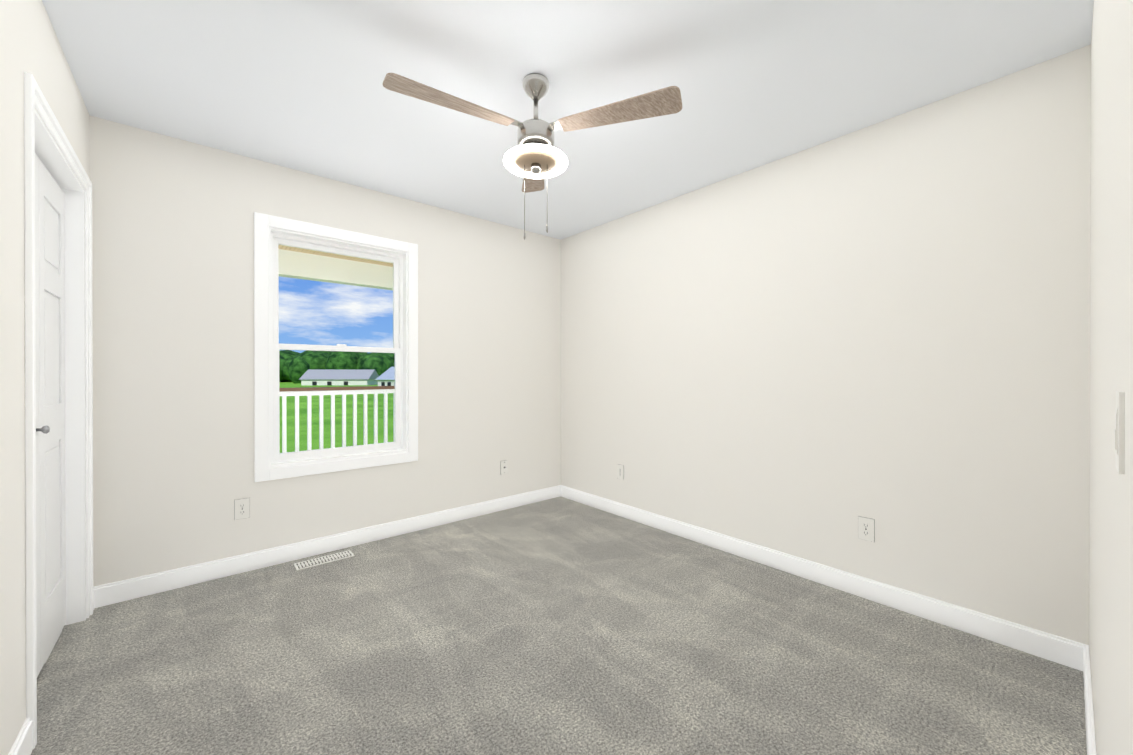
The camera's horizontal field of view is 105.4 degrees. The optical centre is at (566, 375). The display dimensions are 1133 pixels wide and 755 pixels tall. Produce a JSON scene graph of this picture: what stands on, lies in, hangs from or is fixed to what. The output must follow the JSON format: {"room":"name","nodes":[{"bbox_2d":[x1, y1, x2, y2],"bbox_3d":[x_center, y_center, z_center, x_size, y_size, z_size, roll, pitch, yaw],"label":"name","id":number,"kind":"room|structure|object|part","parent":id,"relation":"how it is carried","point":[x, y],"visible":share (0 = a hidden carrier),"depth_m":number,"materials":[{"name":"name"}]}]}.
{"room":"empty bedroom","nodes":[
{"label":"empty bedroom","id":0,"kind":"room"},
{"bbox_2d":[0,0,89,754],"bbox_3d":[-1.322,-0.061,0.820,0.140,2.440,3.346,0,0,-41],"label":"wall","id":1,"kind":"structure","parent":0,"point":[29,42],"depth_m":1.26,"materials":[{"name":"white paint"}]},
{"bbox_2d":[8,718,32,754],"bbox_3d":[-0.959,1.107,0.519,0.014,0.105,2.132,0,0,-41],"label":"baseboard","id":2,"kind":"structure","parent":1,"relation":"attached to","point":[23,744],"depth_m":1.28,"materials":[{"name":"white wood"}]},
{"bbox_2d":[35,154,39,676],"bbox_3d":[-1.904,0.157,1.491,0.032,1.989,0.426,0,0,-41],"label":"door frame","id":3,"kind":"structure","parent":1,"relation":"in","point":[37,414],"depth_m":1.64,"materials":[{"name":"white wood"}]},
{"bbox_2d":[39,159,65,670],"bbox_3d":[-2.184,0.156,1.818,0.032,1.989,0.426,0,0,-41],"label":"closet door leaf","id":4,"kind":"structure","parent":1,"relation":"in","point":[52,404],"depth_m":1.81,"materials":[{"name":"white wood"}]},
{"bbox_2d":[36,425,49,433],"bbox_3d":[-1.988,0.206,1.638,0.034,0.032,0.032,0,0,-41],"label":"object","id":5,"kind":"structure","parent":4,"relation":"attached to","point":[45,429],"depth_m":1.63,"materials":[{"name":"grey metal"}]},
{"bbox_2d":[24,72,92,748],"bbox_3d":[-1.980,0.113,1.710,0.017,2.087,1.007,0,0,-41],"label":"trim","id":6,"kind":"structure","parent":1,"relation":"attached to","point":[34,97],"depth_m":1.34,"materials":[{"name":"white wood"}]},
{"bbox_2d":[35,109,85,625],"bbox_3d":[-2.040,0.141,1.659,0.140,2.030,0.893,0,0,-41],"label":"door frame","id":7,"kind":"structure","parent":1,"relation":"attached to","point":[49,154],"depth_m":2.01,"materials":[{"name":"white wood"}]},
{"bbox_2d":[93,590,94,609],"bbox_3d":[-2.331,1.102,2.119,0.014,0.105,0.065,0,0,-41],"label":"baseboard","id":8,"kind":"structure","parent":1,"relation":"attached to","point":[93,599],"depth_m":2.12,"materials":[{"name":"white wood"}]},
{"bbox_2d":[89,115,560,586],"bbox_3d":[-1.250,-0.068,3.177,3.316,2.440,0.140,0,0,-41],"label":"wall","id":9,"kind":"structure","parent":0,"point":[173,328],"depth_m":2.52,"materials":[{"name":"white paint"}]},
{"bbox_2d":[234,498,249,519],"bbox_3d":[-1.899,0.782,2.526,0.072,0.117,0.008,0,0,-41],"label":"electrical outlet","id":10,"kind":"object","parent":9,"relation":"attached to","point":[241,508],"visible":1,"depth_m":2.52,"materials":[{"name":"white plastic"}]},
{"bbox_2d":[93,485,560,607],"bbox_3d":[-1.200,1.100,3.122,3.036,0.105,0.014,0,0,-41],"label":"baseboard","id":11,"kind":"structure","parent":9,"relation":"attached to","point":[128,589],"depth_m":2.68,"materials":[{"name":"white wood"}]},
{"bbox_2d":[254,212,417,481],"bbox_3d":[-1.522,-0.167,2.932,0.984,1.600,0.158,0,0,-41],"label":"window","id":12,"kind":"structure","parent":9,"relation":"in","point":[263,223],"depth_m":2.83,"materials":[{"name":"white wood"}]},
{"bbox_3d":[-1.555,-0.516,2.969,0.724,0.639,0.004,0,0,-41],"label":"sash glass","id":13,"kind":"part","parent":12,"relation":"part of","materials":[{"name":"clear glass"}]},
{"bbox_3d":[-1.555,-0.515,2.969,0.780,0.701,0.026,0,0,-41],"label":"window sash","id":14,"kind":"part","parent":12,"relation":"part of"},
{"bbox_3d":[-1.534,0.165,2.946,0.780,0.731,0.026,0,0,-41],"label":"window sash","id":15,"kind":"part","parent":12,"relation":"part of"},
{"bbox_3d":[-1.548,-0.167,2.961,0.820,1.436,0.080,0,0,-41],"label":"frame","id":16,"kind":"part","parent":12,"relation":"part of","materials":[{"name":"white plastic"}]},
{"bbox_3d":[-1.534,0.163,2.946,0.724,0.663,0.004,0,0,-41],"label":"sash glass","id":17,"kind":"part","parent":12,"relation":"part of","materials":[{"name":"clear glass"}]},
{"bbox_2d":[500,460,507,474],"bbox_3d":[-0.531,0.789,3.696,0.072,0.117,0.012,0,0,-41],"label":"outlet","id":18,"kind":"object","parent":9,"relation":"attached to","point":[504,467],"visible":1,"depth_m":3.69,"materials":[{"name":"white plastic"}]},
{"bbox_2d":[31,496,1086,754],"bbox_3d":[-0.162,1.206,1.910,3.316,0.100,3.486,0,0,-41],"label":"floor","id":19,"kind":"structure","parent":0,"point":[559,626],"depth_m":1.73,"materials":[{"name":"carpet"}]},
{"bbox_2d":[294,550,354,570],"bbox_3d":[-1.509,1.149,2.694,0.316,0.008,0.112,0,0,-41],"label":"air vent register","id":20,"kind":"object","parent":19,"relation":"on","point":[322,560],"visible":1,"depth_m":2.68,"materials":[{"name":"white metal"}]},
{"bbox_2d":[42,0,1093,239],"bbox_3d":[-0.162,-1.335,1.903,3.316,0.100,3.486,0,0,-41],"label":"ceiling","id":21,"kind":"structure","parent":0,"point":[294,84],"depth_m":1.85,"materials":[{"name":"white paint"}]},
{"bbox_2d":[383,73,681,239],"bbox_3d":[-0.207,-0.939,1.806,1.016,0.690,1.101,0,0,-41],"label":"fan","id":22,"kind":"object","parent":21,"relation":"hanging from","point":[534,158],"visible":1,"depth_m":1.79,"materials":[{"name":"brown wood"}]},
{"bbox_2d":[561,44,1090,644],"bbox_3d":[1.090,-0.067,2.887,0.140,2.440,3.346,0,0,-41],"label":"wall","id":23,"kind":"structure","parent":0,"point":[811,354],"depth_m":2.19,"materials":[{"name":"white paint"}]},
{"bbox_2d":[617,464,623,479],"bbox_3d":[0.440,0.791,3.534,0.008,0.117,0.072,0,0,-41],"label":"electrical outlet","id":24,"kind":"object","parent":23,"relation":"attached to","point":[620,471],"visible":1,"depth_m":3.53,"materials":[{"name":"white plastic"}]},
{"bbox_2d":[561,485,1088,670],"bbox_3d":[0.986,1.100,2.893,0.014,0.105,3.206,0,0,-41],"label":"baseboard","id":25,"kind":"structure","parent":23,"relation":"attached to","point":[1053,648],"depth_m":2.20,"materials":[{"name":"white wood"}]},
{"bbox_2d":[858,516,874,541],"bbox_3d":[1.552,0.797,2.236,0.008,0.117,0.072,0,0,-41],"label":"electrical outlet","id":26,"kind":"object","parent":23,"relation":"attached to","point":[866,528],"visible":1,"depth_m":2.23,"materials":[{"name":"white plastic"}]},
{"bbox_2d":[1089,0,1132,754],"bbox_3d":[0.927,-0.061,0.636,3.036,2.440,0.140,0,0,-41],"label":"wall","id":27,"kind":"structure","parent":0,"point":[1110,486],"depth_m":0.80,"materials":[{"name":"white paint"}]},
{"bbox_2d":[1083,645,1095,754],"bbox_3d":[1.250,1.105,1.018,2.054,0.105,0.014,0,0,-41],"label":"baseboard","id":28,"kind":"structure","parent":27,"relation":"attached to","point":[1090,732],"depth_m":1.39,"materials":[{"name":"white wood"}]},
{"bbox_2d":[1114,391,1124,473],"bbox_3d":[0.805,0.081,0.629,0.070,0.115,0.008,0,0,-41],"label":"switch plate","id":29,"kind":"object","parent":27,"relation":"attached to","point":[1119,438],"visible":1,"depth_m":0.61,"materials":[{"name":"white plastic"}]},
{"label":"outside","id":30,"kind":"structure","parent":0,"visible":0},
{"bbox_2d":[279,382,392,452],"bbox_3d":[-46.908,2.556,130.953,400.000,0.500,380.000,0,0,-41],"label":"lawn","id":31,"kind":"structure","parent":30,"point":[290,416],"depth_m":25.31,"materials":[{"name":"green plant"}]},
{"bbox_2d":[279,350,394,383],"bbox_3d":[-69.970,-3.269,153.302,95.318,13.874,102.755,0,0,-41],"label":"trees","id":32,"kind":"object","parent":31,"relation":"on","point":[320,359],"depth_m":137.32,"materials":[{"name":"green plant"}]},
{"bbox_2d":[299,369,378,384],"bbox_3d":[-55.304,0.923,106.234,15.800,4.700,8.800,0,0,-5],"label":"house","id":33,"kind":"structure","parent":31,"relation":"on","point":[332,377],"depth_m":103.13,"materials":[{"name":"beige"}]},
{"bbox_2d":[375,367,394,385],"bbox_3d":[-34.417,0.710,92.756,8.800,5.200,8.800,0,0,26],"label":"house","id":34,"kind":"structure","parent":31,"relation":"on","point":[386,380],"depth_m":90.43,"materials":[{"name":"beige"}]},
{"bbox_3d":[-1.603,1.279,4.333,10.000,0.060,2.030,0,0,-41],"label":"porch deck","id":35,"kind":"object","parent":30,"visible":0},
{"bbox_2d":[279,386,394,452],"bbox_3d":[-2.199,0.112,5.025,10.000,2.270,0.120,0,0,-41],"label":"railing","id":36,"kind":"object","parent":35,"relation":"on","point":[308,392],"depth_m":4.72,"materials":[{"name":"white wood"}]},
{"bbox_2d":[278,249,392,289],"bbox_3d":[-2.199,-1.148,5.021,10.000,0.250,0.140,0,0,-41],"label":"beam","id":37,"kind":"structure","parent":36,"relation":"on","point":[379,277],"depth_m":4.67,"materials":[{"name":"white"}]},
{"bbox_2d":[278,245,392,266],"bbox_3d":[-1.652,-1.291,4.383,10.000,0.040,2.180,0,0,-41],"label":"soffit","id":38,"kind":"structure","parent":37,"relation":"on","point":[332,255],"depth_m":4.58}
]}

